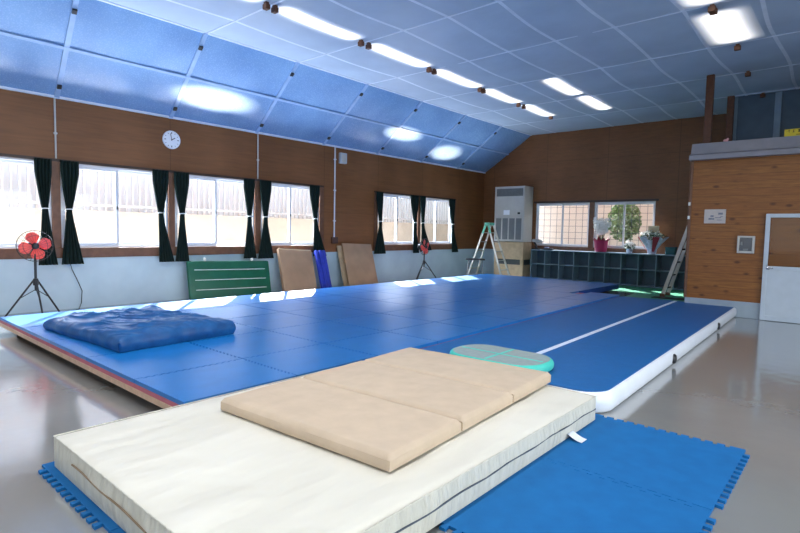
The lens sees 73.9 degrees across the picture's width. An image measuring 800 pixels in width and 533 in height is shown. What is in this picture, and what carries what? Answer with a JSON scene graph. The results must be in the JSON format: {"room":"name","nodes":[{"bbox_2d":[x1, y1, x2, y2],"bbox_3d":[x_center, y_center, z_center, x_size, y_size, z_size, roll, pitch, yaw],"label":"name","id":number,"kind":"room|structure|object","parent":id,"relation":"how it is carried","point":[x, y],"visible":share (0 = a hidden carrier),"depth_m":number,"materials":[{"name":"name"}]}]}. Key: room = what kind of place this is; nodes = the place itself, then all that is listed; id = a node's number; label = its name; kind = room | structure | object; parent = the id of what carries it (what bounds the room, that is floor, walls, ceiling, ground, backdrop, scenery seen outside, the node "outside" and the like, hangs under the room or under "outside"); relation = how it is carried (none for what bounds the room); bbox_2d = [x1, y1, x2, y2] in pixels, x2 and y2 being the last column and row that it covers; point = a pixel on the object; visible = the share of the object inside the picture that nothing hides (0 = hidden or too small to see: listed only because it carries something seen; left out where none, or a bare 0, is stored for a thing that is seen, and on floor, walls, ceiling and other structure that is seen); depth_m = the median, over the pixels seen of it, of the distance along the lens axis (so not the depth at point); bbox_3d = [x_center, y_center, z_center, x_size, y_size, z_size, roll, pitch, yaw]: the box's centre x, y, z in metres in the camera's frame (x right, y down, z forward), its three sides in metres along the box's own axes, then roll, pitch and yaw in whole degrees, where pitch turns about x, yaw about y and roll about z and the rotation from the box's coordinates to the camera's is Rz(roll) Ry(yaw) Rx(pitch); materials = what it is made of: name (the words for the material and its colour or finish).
{"room":"sports hall","nodes":[
{"label":"sports hall","id":0,"kind":"room"},
{"bbox_2d":[0,89,484,314],"bbox_3d":[-3.340,-1.144,11.290,0.150,3.450,19.000,4,5,41],"label":"wall","id":1,"kind":"structure","parent":0,"point":[85,132],"depth_m":10.32,"materials":[{"name":"brown wood"}]},
{"bbox_2d":[0,156,51,247],"bbox_3d":[-6.240,-0.968,7.952,0.110,1.390,1.750,4,5,41],"label":"window","id":2,"kind":"structure","parent":1,"relation":"in","point":[2,159],"depth_m":8.25,"materials":[{"name":"white metal"}]},
{"bbox_2d":[34,158,57,264],"bbox_3d":[-5.616,-0.862,8.432,0.121,1.680,0.273,3,4,23],"label":"curtain","id":3,"kind":"object","parent":1,"relation":"hanging from","point":[42,167],"visible":0.92,"depth_m":8.40,"materials":[{"name":"black fabric"}]},
{"bbox_2d":[53,98,56,158],"bbox_3d":[-5.533,-2.215,8.529,0.034,0.950,0.050,4,5,41],"label":"conduit","id":4,"kind":"object","parent":1,"relation":"attached to","point":[54,132],"visible":1,"depth_m":8.52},
{"bbox_2d":[60,160,83,264],"bbox_3d":[-5.372,-0.875,8.700,0.330,1.681,0.116,-2,5,-42],"label":"curtain","id":5,"kind":"object","parent":1,"relation":"hanging from","point":[69,170],"visible":1,"depth_m":8.67,"materials":[{"name":"black fabric"}]},
{"bbox_2d":[60,164,167,247],"bbox_3d":[-5.001,-1.038,9.372,0.110,1.390,1.780,4,5,41],"label":"window","id":6,"kind":"structure","parent":1,"relation":"in","point":[115,170],"depth_m":9.34,"materials":[{"name":"white metal"}]},
{"bbox_2d":[152,169,174,261],"bbox_3d":[-4.383,-0.927,9.850,0.116,1.691,0.388,4,5,34],"label":"curtain","id":7,"kind":"object","parent":1,"relation":"hanging from","point":[160,178],"visible":1,"depth_m":9.81,"materials":[{"name":"black fabric"}]},
{"bbox_2d":[162,131,179,148],"bbox_3d":[-4.278,-2.371,9.949,0.038,0.340,0.340,4,5,41],"label":"wall clock","id":8,"kind":"object","parent":1,"relation":"attached to","point":[171,139],"visible":1,"depth_m":9.94,"materials":[{"name":"white plastic"}]},
{"bbox_2d":[174,171,188,261],"bbox_3d":[-4.146,-0.941,10.113,0.301,1.690,0.116,-2,5,-42],"label":"curtain","id":9,"kind":"object","parent":1,"relation":"hanging from","point":[181,179],"visible":1,"depth_m":10.09,"materials":[{"name":"black fabric"}]},
{"bbox_2d":[175,175,253,246],"bbox_3d":[-3.760,-1.109,10.795,0.110,1.390,1.760,4,5,41],"label":"window","id":10,"kind":"structure","parent":1,"relation":"in","point":[215,180],"depth_m":10.76,"materials":[{"name":"white metal"}]},
{"bbox_2d":[0,161,455,258],"bbox_3d":[-3.820,-1.017,10.600,0.045,1.550,17.020,4,5,41],"label":"trim","id":11,"kind":"structure","parent":1,"relation":"attached to","point":[5,253],"depth_m":10.03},
{"bbox_2d":[244,178,256,258],"bbox_3d":[-3.170,-1.006,11.228,0.320,1.671,0.116,-2,5,-42],"label":"curtain","id":12,"kind":"object","parent":1,"relation":"hanging from","point":[249,184],"visible":0.99,"depth_m":11.21,"materials":[{"name":"black fabric"}]},
{"bbox_2d":[256,134,258,178],"bbox_3d":[-3.043,-2.358,11.383,0.034,0.950,0.050,4,5,41],"label":"conduit","id":13,"kind":"object","parent":1,"relation":"attached to","point":[257,159],"visible":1,"depth_m":11.38,"materials":[{"name":"grey metal"}]},
{"bbox_2d":[0,0,531,173],"bbox_3d":[-2.594,-3.330,10.530,1.722,1.130,18.700,4,5,41],"label":"trim","id":14,"kind":"structure","parent":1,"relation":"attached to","point":[66,48],"depth_m":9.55,"materials":[{"name":"white metal"}]},
{"bbox_2d":[258,180,273,258],"bbox_3d":[-2.911,-1.016,11.527,0.409,1.681,0.116,-2,5,-42],"label":"curtain","id":15,"kind":"object","parent":1,"relation":"hanging from","point":[265,251],"visible":1,"depth_m":11.51,"materials":[{"name":"black fabric"}]},
{"bbox_2d":[261,183,318,245],"bbox_3d":[-2.541,-1.179,12.191,0.110,1.390,1.650,4,5,41],"label":"window","id":16,"kind":"structure","parent":1,"relation":"in","point":[289,186],"depth_m":12.17,"materials":[{"name":"clear glass"}]},
{"bbox_2d":[310,185,326,255],"bbox_3d":[-1.952,-1.082,12.641,0.116,1.661,0.518,4,5,34],"label":"curtain","id":17,"kind":"object","parent":1,"relation":"hanging from","point":[314,190],"visible":0.92,"depth_m":12.55,"materials":[{"name":"black fabric"}]},
{"bbox_2d":[0,153,658,203],"bbox_3d":[-2.455,-1.819,11.409,19.523,0.095,4.902,-1,5,-32],"label":"trim","id":18,"kind":"structure","parent":1,"relation":"attached to","point":[1,154],"depth_m":10.93,"materials":[{"name":"wood"}]},
{"bbox_2d":[331,147,337,243],"bbox_3d":[-1.598,-1.751,13.073,0.070,2.370,0.180,4,5,41],"label":"conduit","id":19,"kind":"object","parent":1,"relation":"attached to","point":[334,240],"visible":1,"depth_m":13.07,"materials":[{"name":"grey metal"}]},
{"bbox_2d":[339,153,346,163],"bbox_3d":[-1.416,-2.682,13.181,0.095,0.260,0.210,4,5,41],"label":"wall box","id":20,"kind":"object","parent":1,"relation":"attached to","point":[342,156],"visible":1,"depth_m":13.13,"materials":[{"name":"paint"}]},
{"bbox_2d":[342,154,345,161],"bbox_3d":[-1.382,-2.679,13.151,0.005,0.180,0.150,4,5,41],"label":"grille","id":21,"kind":"object","parent":20,"relation":"attached to","point":[343,155],"depth_m":13.14,"materials":[{"name":"grey plastic"}]},
{"bbox_2d":[374,192,385,253],"bbox_3d":[-0.538,-1.167,14.250,0.478,1.651,0.116,-2,5,-42],"label":"curtain","id":22,"kind":"object","parent":1,"relation":"hanging from","point":[380,246],"visible":1,"depth_m":14.22,"materials":[{"name":"black fabric"}]},
{"bbox_2d":[377,193,416,244],"bbox_3d":[-0.110,-1.318,14.977,0.110,1.390,1.710,4,5,41],"label":"window","id":23,"kind":"structure","parent":1,"relation":"in","point":[396,197],"depth_m":14.96,"materials":[{"name":"clear glass"}]},
{"bbox_2d":[411,195,418,252],"bbox_3d":[0.437,-1.218,15.366,0.116,1.661,0.408,4,5,34],"label":"curtain","id":24,"kind":"object","parent":1,"relation":"hanging from","point":[414,199],"visible":1,"depth_m":15.34,"materials":[{"name":"black fabric"}]},
{"bbox_2d":[420,196,430,249],"bbox_3d":[0.762,-1.272,15.755,0.117,1.592,0.569,4,5,35],"label":"curtain","id":25,"kind":"object","parent":1,"relation":"hanging from","point":[422,198],"visible":0.87,"depth_m":15.61,"materials":[{"name":"black fabric"}]},
{"bbox_2d":[420,198,451,243],"bbox_3d":[1.079,-1.386,16.340,0.110,1.390,1.670,4,5,41],"label":"window","id":26,"kind":"structure","parent":1,"relation":"in","point":[435,200],"depth_m":16.37,"materials":[{"name":"clear glass"}]},
{"bbox_2d":[449,199,457,251],"bbox_3d":[1.696,-1.285,16.819,0.116,1.671,0.537,4,5,34],"label":"curtain","id":27,"kind":"object","parent":1,"relation":"hanging from","point":[451,201],"visible":1,"depth_m":16.75,"materials":[{"name":"black fabric"}]},
{"bbox_2d":[0,0,529,171],"bbox_3d":[-2.599,-3.340,10.534,1.700,1.100,18.800,4,5,41],"label":"ceiling","id":28,"kind":"structure","parent":0,"point":[101,28],"depth_m":9.52,"materials":[{"name":"paint"}]},
{"bbox_2d":[57,8,496,164],"bbox_3d":[-3.091,-3.281,9.943,1.310,0.867,16.966,4,5,41],"label":"trim","id":29,"kind":"structure","parent":28,"relation":"attached to","point":[74,11],"depth_m":9.72,"materials":[{"name":"black plastic"}]},
{"bbox_2d":[0,273,799,532],"bbox_3d":[1.770,1.024,6.940,13.800,0.100,19.000,4,5,41],"label":"floor","id":30,"kind":"structure","parent":0,"point":[739,387],"depth_m":4.15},
{"bbox_2d":[4,230,60,316],"bbox_3d":[-5.322,0.132,7.738,0.754,1.312,0.697,-2,5,-40],"label":"pedestal fan","id":31,"kind":"object","parent":30,"relation":"on","point":[33,245],"visible":0.98,"depth_m":7.78,"materials":[{"name":"black plastic"}]},
{"bbox_2d":[70,264,82,310],"bbox_3d":[-5.328,0.345,8.579,0.153,0.760,0.639,0,4,-12],"label":"power cord","id":32,"kind":"object","parent":30,"relation":"on","point":[70,264],"visible":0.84,"depth_m":8.84,"materials":[{"name":"black plastic"}]},
{"bbox_2d":[186,258,270,299],"bbox_3d":[-3.420,0.236,10.771,0.244,0.846,1.848,4,5,41],"label":"mat","id":33,"kind":"object","parent":30,"relation":"on","point":[206,279],"visible":0.88,"depth_m":10.65,"materials":[{"name":"paint"}]},
{"bbox_2d":[277,248,316,291],"bbox_3d":[-2.318,0.099,12.007,0.414,1.023,0.967,4,5,41],"label":"leaning board","id":34,"kind":"object","parent":30,"relation":"on","point":[296,267],"visible":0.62,"depth_m":11.94,"materials":[{"name":"brown wood"}]},
{"bbox_2d":[0,274,618,409],"bbox_3d":[0.524,0.588,9.619,4.834,0.034,11.659,4,5,41],"label":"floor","id":35,"kind":"structure","parent":30,"relation":"on","point":[199,383],"depth_m":6.66,"materials":[{"name":"blue plastic"}]},
{"bbox_2d":[43,304,235,352],"bbox_3d":[-2.956,0.638,6.030,1.795,0.207,1.324,4,5,37],"label":"mat","id":36,"kind":"object","parent":35,"relation":"on","point":[149,326],"visible":1,"depth_m":5.62,"materials":[{"name":"blue fabric"}]},
{"bbox_2d":[314,250,331,287],"bbox_3d":[-1.811,0.077,12.509,0.376,0.914,0.331,4,5,41],"label":"roll","id":37,"kind":"object","parent":30,"relation":"on","point":[320,255],"visible":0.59,"depth_m":12.46,"materials":[{"name":"blue fabric"}]},
{"bbox_2d":[53,367,596,532],"bbox_3d":[-0.222,1.055,3.478,2.105,0.192,3.004,4,5,41],"label":"mat","id":38,"kind":"object","parent":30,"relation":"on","point":[198,467],"visible":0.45,"depth_m":2.67,"materials":[{"name":"white fabric"}]},
{"bbox_2d":[221,347,550,471],"bbox_3d":[0.021,0.885,3.868,1.422,0.093,2.094,4,5,37],"label":"mat","id":39,"kind":"object","parent":38,"relation":"on","point":[385,411],"visible":1,"depth_m":3.45,"materials":[{"name":"beige fabric"}]},
{"bbox_2d":[337,246,348,285],"bbox_3d":[-1.256,-0.023,13.399,0.307,1.006,0.670,4,5,41],"label":"plywood sheet","id":40,"kind":"object","parent":30,"relation":"on","point":[339,248],"visible":0.38,"depth_m":13.19,"materials":[{"name":"brown wood"}]},
{"bbox_2d":[341,243,377,285],"bbox_3d":[-1.010,-0.040,13.535,0.382,1.103,1.059,4,5,41],"label":"plywood sheet","id":41,"kind":"object","parent":30,"relation":"on","point":[358,258],"visible":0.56,"depth_m":13.49,"materials":[{"name":"brown wood"}]},
{"bbox_2d":[38,413,749,532],"bbox_3d":[0.100,1.180,3.248,3.031,0.016,3.191,4,5,41],"label":"mat","id":42,"kind":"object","parent":30,"relation":"on","point":[544,496],"depth_m":2.90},
{"bbox_2d":[416,238,435,279],"bbox_3d":[0.601,-0.163,14.618,0.758,1.212,0.686,4,5,35],"label":"pedestal fan","id":43,"kind":"object","parent":30,"relation":"on","point":[420,246],"visible":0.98,"depth_m":14.66,"materials":[{"name":"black plastic"}]},
{"bbox_2d":[466,258,484,274],"bbox_3d":[2.220,0.077,15.730,0.540,0.624,0.463,1,4,0],"label":"step stool","id":44,"kind":"object","parent":30,"relation":"on","point":[468,259],"visible":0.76,"depth_m":15.69,"materials":[{"name":"black plastic"}]},
{"bbox_2d":[468,222,509,274],"bbox_3d":[2.761,-0.500,16.424,1.272,1.715,0.603,4,5,38],"label":"stepladder","id":45,"kind":"object","parent":30,"relation":"on","point":[488,224],"visible":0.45,"depth_m":16.39,"materials":[{"name":"metal"}]},
{"bbox_2d":[494,241,531,276],"bbox_3d":[3.647,-0.239,17.238,1.040,1.120,0.550,4,5,41],"label":"plinth","id":46,"kind":"object","parent":30,"relation":"on","point":[517,255],"visible":0.73,"depth_m":16.95,"materials":[{"name":"brown wood"}]},
{"bbox_2d":[494,186,532,241],"bbox_3d":[3.653,-1.680,17.132,1.060,1.750,0.594,4,5,41],"label":"air conditioner","id":47,"kind":"object","parent":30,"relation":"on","point":[513,204],"visible":0.97,"depth_m":16.86,"materials":[{"name":"white plastic"}]},
{"bbox_2d":[495,218,521,239],"bbox_3d":[3.458,-1.200,16.950,0.960,0.670,0.008,4,5,41],"label":"grille","id":48,"kind":"object","parent":47,"relation":"attached to","point":[506,228],"depth_m":16.93,"materials":[{"name":"grey metal"}]},
{"bbox_2d":[422,297,736,412],"bbox_3d":[3.039,0.878,7.412,2.056,0.173,7.100,4,5,39],"label":"track","id":49,"kind":"object","parent":30,"relation":"on","point":[609,349],"visible":0.64,"depth_m":6.21,"materials":[{"name":"blue plastic"}]},
{"bbox_2d":[449,344,553,371],"bbox_3d":[0.940,0.865,4.993,0.980,0.092,0.630,4,5,41],"label":"cushion","id":50,"kind":"object","parent":49,"relation":"on","point":[491,353],"visible":0.7,"depth_m":4.91,"materials":[{"name":"teal plastic"}]},
{"bbox_2d":[530,249,685,289],"bbox_3d":[5.945,0.042,15.280,4.596,0.910,0.420,4,5,41],"label":"cubby shelf","id":51,"kind":"object","parent":30,"relation":"on","point":[627,269],"visible":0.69,"depth_m":15.34,"materials":[{"name":"grey wood"}]},
{"bbox_2d":[532,239,542,248],"bbox_3d":[4.313,-0.699,16.654,0.342,0.320,0.180,4,5,41],"label":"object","id":52,"kind":"object","parent":51,"relation":"on","point":[534,241],"visible":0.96,"depth_m":16.64,"materials":[{"name":"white plastic"}]},
{"bbox_2d":[592,217,610,251],"bbox_3d":[5.827,-0.928,15.354,0.576,1.008,0.487,4,5,41],"label":"potted orchid","id":53,"kind":"object","parent":51,"relation":"on","point":[600,245],"visible":1,"depth_m":15.25,"materials":[{"name":"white plant"}]},
{"bbox_2d":[624,241,635,252],"bbox_3d":[6.414,-0.551,14.853,0.278,0.345,0.340,-1,4,-30],"label":"flower pot","id":54,"kind":"object","parent":51,"relation":"on","point":[630,246],"visible":0.98,"depth_m":14.80,"materials":[{"name":"white plant"}]},
{"bbox_2d":[638,226,668,253],"bbox_3d":[6.864,-0.722,14.436,0.789,0.760,0.359,4,5,41],"label":"bouquet","id":55,"kind":"object","parent":51,"relation":"on","point":[654,240],"visible":1,"depth_m":14.39,"materials":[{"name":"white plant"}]},
{"bbox_2d":[665,247,677,254],"bbox_3d":[7.221,-0.416,14.157,0.260,0.200,0.220,4,5,41],"label":"storage box","id":56,"kind":"object","parent":51,"relation":"on","point":[668,250],"visible":0.96,"depth_m":14.08,"materials":[{"name":"teal plastic"}]},
{"bbox_2d":[610,286,684,301],"bbox_3d":[4.274,0.565,13.730,6.530,0.007,4.050,4,5,41],"label":"sheet","id":57,"kind":"object","parent":30,"relation":"on","point":[640,292],"visible":0.1,"depth_m":13.12,"materials":[{"name":"green plastic"}]},
{"bbox_2d":[651,296,683,299],"bbox_3d":[6.074,0.711,11.868,0.800,0.017,0.300,4,5,41],"label":"doormat","id":58,"kind":"object","parent":57,"relation":"on","point":[662,297],"visible":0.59,"depth_m":11.88,"materials":[{"name":"rubber"}]},
{"bbox_2d":[660,227,686,296],"bbox_3d":[6.530,-0.795,11.996,0.984,3.022,0.495,4,5,41],"label":"ladder","id":59,"kind":"object","parent":57,"relation":"on","point":[663,293],"visible":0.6,"depth_m":12.17,"materials":[{"name":"metal"}]},
{"bbox_2d":[105,0,799,134],"bbox_3d":[2.517,-3.474,6.064,11.850,0.046,18.800,4,5,41],"label":"ceiling","id":60,"kind":"structure","parent":0,"point":[558,19],"depth_m":8.98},
{"bbox_2d":[230,0,269,10],"bbox_3d":[-2.411,-3.580,6.712,0.600,0.105,1.780,4,5,41],"label":"fluorescent light","id":61,"kind":"object","parent":60,"relation":"attached to","point":[251,3],"visible":1,"depth_m":7.34,"materials":[{"name":"white plastic"}]},
{"bbox_2d":[265,1,371,46],"bbox_3d":[-1.199,-3.649,8.102,0.600,0.105,1.770,4,5,41],"label":"fluorescent light","id":62,"kind":"object","parent":60,"relation":"attached to","point":[290,12],"visible":1,"depth_m":8.02,"materials":[{"name":"white plastic"}]},
{"bbox_2d":[358,40,440,72],"bbox_3d":[0.017,-3.719,9.495,0.600,0.105,1.710,4,5,41],"label":"fluorescent light","id":63,"kind":"object","parent":60,"relation":"attached to","point":[383,49],"visible":0.99,"depth_m":9.43,"materials":[{"name":"white plastic"}]},
{"bbox_2d":[423,67,490,91],"bbox_3d":[1.193,-3.786,10.842,0.600,0.105,1.690,4,5,41],"label":"fluorescent light","id":64,"kind":"object","parent":60,"relation":"attached to","point":[448,75],"visible":0.97,"depth_m":10.78,"materials":[{"name":"white plastic"}]},
{"bbox_2d":[166,0,798,132],"bbox_3d":[2.348,-3.491,6.211,9.916,0.027,18.700,4,5,41],"label":"trim","id":65,"kind":"structure","parent":60,"relation":"attached to","point":[763,3],"depth_m":8.89,"materials":[{"name":"white metal"}]},
{"bbox_2d":[473,87,528,106],"bbox_3d":[2.329,-3.851,12.145,0.600,0.105,1.630,4,5,41],"label":"fluorescent light","id":66,"kind":"object","parent":60,"relation":"attached to","point":[497,94],"visible":0.92,"depth_m":12.13,"materials":[{"name":"white plastic"}]},
{"bbox_2d":[207,0,799,125],"bbox_3d":[1.934,-3.462,5.431,11.800,0.022,16.772,4,5,41],"label":"trim","id":67,"kind":"structure","parent":60,"relation":"attached to","point":[209,32],"depth_m":9.31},
{"bbox_2d":[515,103,559,119],"bbox_3d":[3.502,-3.918,13.489,0.600,0.105,1.560,4,5,41],"label":"fluorescent light","id":68,"kind":"object","parent":60,"relation":"attached to","point":[539,111],"visible":0.99,"depth_m":13.47,"materials":[{"name":"white plastic"}]},
{"bbox_2d":[535,76,589,96],"bbox_3d":[3.477,-3.800,11.272,0.600,0.038,1.470,4,5,41],"label":"recessed light","id":69,"kind":"object","parent":60,"relation":"in","point":[557,85],"visible":1,"depth_m":11.19,"materials":[{"name":"white plastic"}]},
{"bbox_2d":[570,94,618,110],"bbox_3d":[4.617,-3.864,12.579,0.600,0.039,1.540,4,5,41],"label":"recessed light","id":70,"kind":"object","parent":60,"relation":"in","point":[591,103],"visible":1,"depth_m":12.57,"materials":[{"name":"white plastic"}]},
{"bbox_2d":[669,0,727,12],"bbox_3d":[3.651,-3.450,6.523,0.800,0.105,1.750,4,5,41],"label":"fluorescent light","id":71,"kind":"object","parent":60,"relation":"attached to","point":[686,4],"visible":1,"depth_m":7.11,"materials":[{"name":"white plastic"}]},
{"bbox_2d":[682,0,765,50],"bbox_3d":[4.866,-3.520,7.916,0.800,0.105,1.890,4,5,41],"label":"fluorescent light","id":72,"kind":"object","parent":60,"relation":"attached to","point":[738,22],"visible":0.94,"depth_m":7.77,"materials":[{"name":"white plastic"}]},
{"bbox_2d":[745,71,765,97],"bbox_3d":[7.179,-3.662,10.719,0.090,0.105,2.020,4,5,41],"label":"bracket","id":73,"kind":"object","parent":60,"relation":"attached to","point":[748,73],"visible":1,"depth_m":9.99,"materials":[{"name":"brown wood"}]},
{"bbox_2d":[482,114,726,273],"bbox_3d":[8.064,-1.685,13.830,13.650,4.630,0.150,4,5,41],"label":"wall","id":74,"kind":"structure","parent":0,"point":[648,160],"depth_m":15.34,"materials":[{"name":"brown wood"}]},
{"bbox_2d":[536,202,589,246],"bbox_3d":[5.038,-1.294,16.477,1.730,1.340,0.110,4,5,41],"label":"window","id":75,"kind":"structure","parent":74,"relation":"in","point":[585,203],"depth_m":16.45,"materials":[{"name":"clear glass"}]},
{"bbox_2d":[532,202,647,252],"bbox_3d":[5.668,-1.187,15.813,3.720,1.440,0.050,4,5,41],"label":"trim","id":76,"kind":"structure","parent":74,"relation":"attached to","point":[592,204],"depth_m":15.80,"materials":[{"name":"brown wood"}]},
{"bbox_2d":[593,201,655,248],"bbox_3d":[6.432,-1.186,15.265,1.690,1.340,0.110,4,5,41],"label":"window","id":77,"kind":"structure","parent":74,"relation":"in","point":[632,202],"depth_m":15.24,"materials":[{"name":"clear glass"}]},
{"bbox_2d":[687,154,799,302],"bbox_3d":[9.184,-0.606,9.633,6.040,2.520,4.780,4,5,41],"label":"wall","id":78,"kind":"structure","parent":0,"point":[749,189],"depth_m":9.27,"materials":[{"name":"brown wood"}]},
{"bbox_2d":[683,161,693,296],"bbox_3d":[5.357,-0.745,9.856,0.057,2.620,0.148,3,4,31],"label":"trim","id":79,"kind":"structure","parent":78,"relation":"attached to","point":[692,162],"depth_m":9.81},
{"bbox_2d":[704,209,725,222],"bbox_3d":[5.641,-0.898,9.518,0.335,0.250,0.027,4,5,41],"label":"notice board","id":80,"kind":"object","parent":78,"relation":"attached to","point":[710,215],"visible":1,"depth_m":9.51,"materials":[{"name":"paper"}]},
{"bbox_2d":[708,213,722,219],"bbox_3d":[5.645,-0.894,9.497,0.230,0.135,0.002,4,5,41],"label":"print","id":81,"kind":"object","parent":80,"relation":"attached to","point":[711,216],"depth_m":9.50,"materials":[{"name":"paper"}]},
{"bbox_2d":[684,297,759,318],"bbox_3d":[9.147,0.790,9.722,6.050,0.280,4.800,4,5,41],"label":"baseboard","id":82,"kind":"structure","parent":78,"relation":"attached to","point":[749,310],"depth_m":9.33,"materials":[{"name":"grey paint"}]},
{"bbox_2d":[689,135,799,160],"bbox_3d":[7.623,-1.909,7.743,6.070,0.310,0.300,4,5,41],"label":"trim","id":83,"kind":"structure","parent":78,"relation":"attached to","point":[788,145],"depth_m":9.12,"materials":[{"name":"grey metal"}]},
{"bbox_2d":[784,128,799,136],"bbox_3d":[6.661,-2.201,8.656,0.650,0.125,0.016,4,5,41],"label":"sign","id":84,"kind":"object","parent":83,"relation":"on","point":[788,132],"visible":1,"depth_m":8.79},
{"bbox_2d":[737,236,754,253],"bbox_3d":[5.994,-0.379,9.207,0.255,0.300,0.070,4,5,41],"label":"wall control panel","id":85,"kind":"object","parent":78,"relation":"attached to","point":[745,244],"visible":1,"depth_m":9.19,"materials":[{"name":"white plastic"}]},
{"bbox_2d":[759,214,799,323],"bbox_3d":[6.496,0.037,8.723,0.905,1.805,0.102,4,5,41],"label":"door","id":86,"kind":"structure","parent":78,"relation":"in","point":[780,289],"depth_m":8.89,"materials":[{"name":"white metal"}]},
{"bbox_2d":[736,89,799,140],"bbox_3d":[9.699,-2.840,9.989,5.990,1.590,0.040,4,5,41],"label":"wall","id":87,"kind":"structure","parent":0,"point":[755,116],"depth_m":11.51,"materials":[{"name":"blue paint"}]},
{"bbox_2d":[725,96,734,140],"bbox_3d":[7.342,-3.005,11.851,0.130,1.580,0.100,4,5,41],"label":"trim","id":88,"kind":"structure","parent":87,"relation":"attached to","point":[731,99],"depth_m":11.79,"materials":[{"name":"brown wood"}]},
{"bbox_2d":[732,91,782,140],"bbox_3d":[8.708,-2.893,10.798,3.450,1.550,0.040,4,5,41],"label":"trim","id":89,"kind":"structure","parent":87,"relation":"attached to","point":[778,95],"depth_m":11.35,"materials":[{"name":"grey metal"}]},
{"bbox_3d":[9.245,-1.946,9.606,6.070,0.160,4.640,4,5,41],"label":"ceiling","id":90,"kind":"structure","parent":0,"visible":0},
{"bbox_2d":[703,74,714,142],"bbox_3d":[5.985,-2.928,10.303,0.130,1.580,0.100,4,5,41],"label":"post","id":91,"kind":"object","parent":90,"relation":"on","point":[710,81],"depth_m":10.26,"materials":[{"name":"brown wood"}]},
{"label":"outside","id":92,"kind":"structure","parent":0,"visible":0},
{"bbox_3d":[4.413,0.845,12.793,70.000,0.180,65.000,4,5,41],"label":"ground","id":93,"kind":"structure","parent":92,"visible":0},
{"bbox_2d":[0,162,448,223],"bbox_3d":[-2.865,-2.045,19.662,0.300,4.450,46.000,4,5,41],"label":"fence","id":94,"kind":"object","parent":93,"relation":"on","point":[6,195],"depth_m":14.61,"materials":[{"name":"white metal"}]},
{"bbox_2d":[0,207,448,242],"bbox_3d":[-2.696,-0.567,16.933,0.300,1.870,38.000,4,5,41],"label":"wall","id":95,"kind":"structure","parent":93,"relation":"on","point":[91,226],"depth_m":12.90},
{"bbox_2d":[538,204,652,245],"bbox_3d":[8.554,-1.221,17.377,16.000,3.550,0.300,4,5,41],"label":"wall","id":96,"kind":"structure","parent":93,"relation":"on","point":[549,232],"depth_m":19.14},
{"bbox_2d":[607,204,641,243],"bbox_3d":[7.017,-0.784,16.684,1.027,2.655,0.904,4,5,41],"label":"shrub","id":97,"kind":"object","parent":93,"relation":"on","point":[619,220],"visible":0.7,"depth_m":16.46,"materials":[{"name":"green plant"}]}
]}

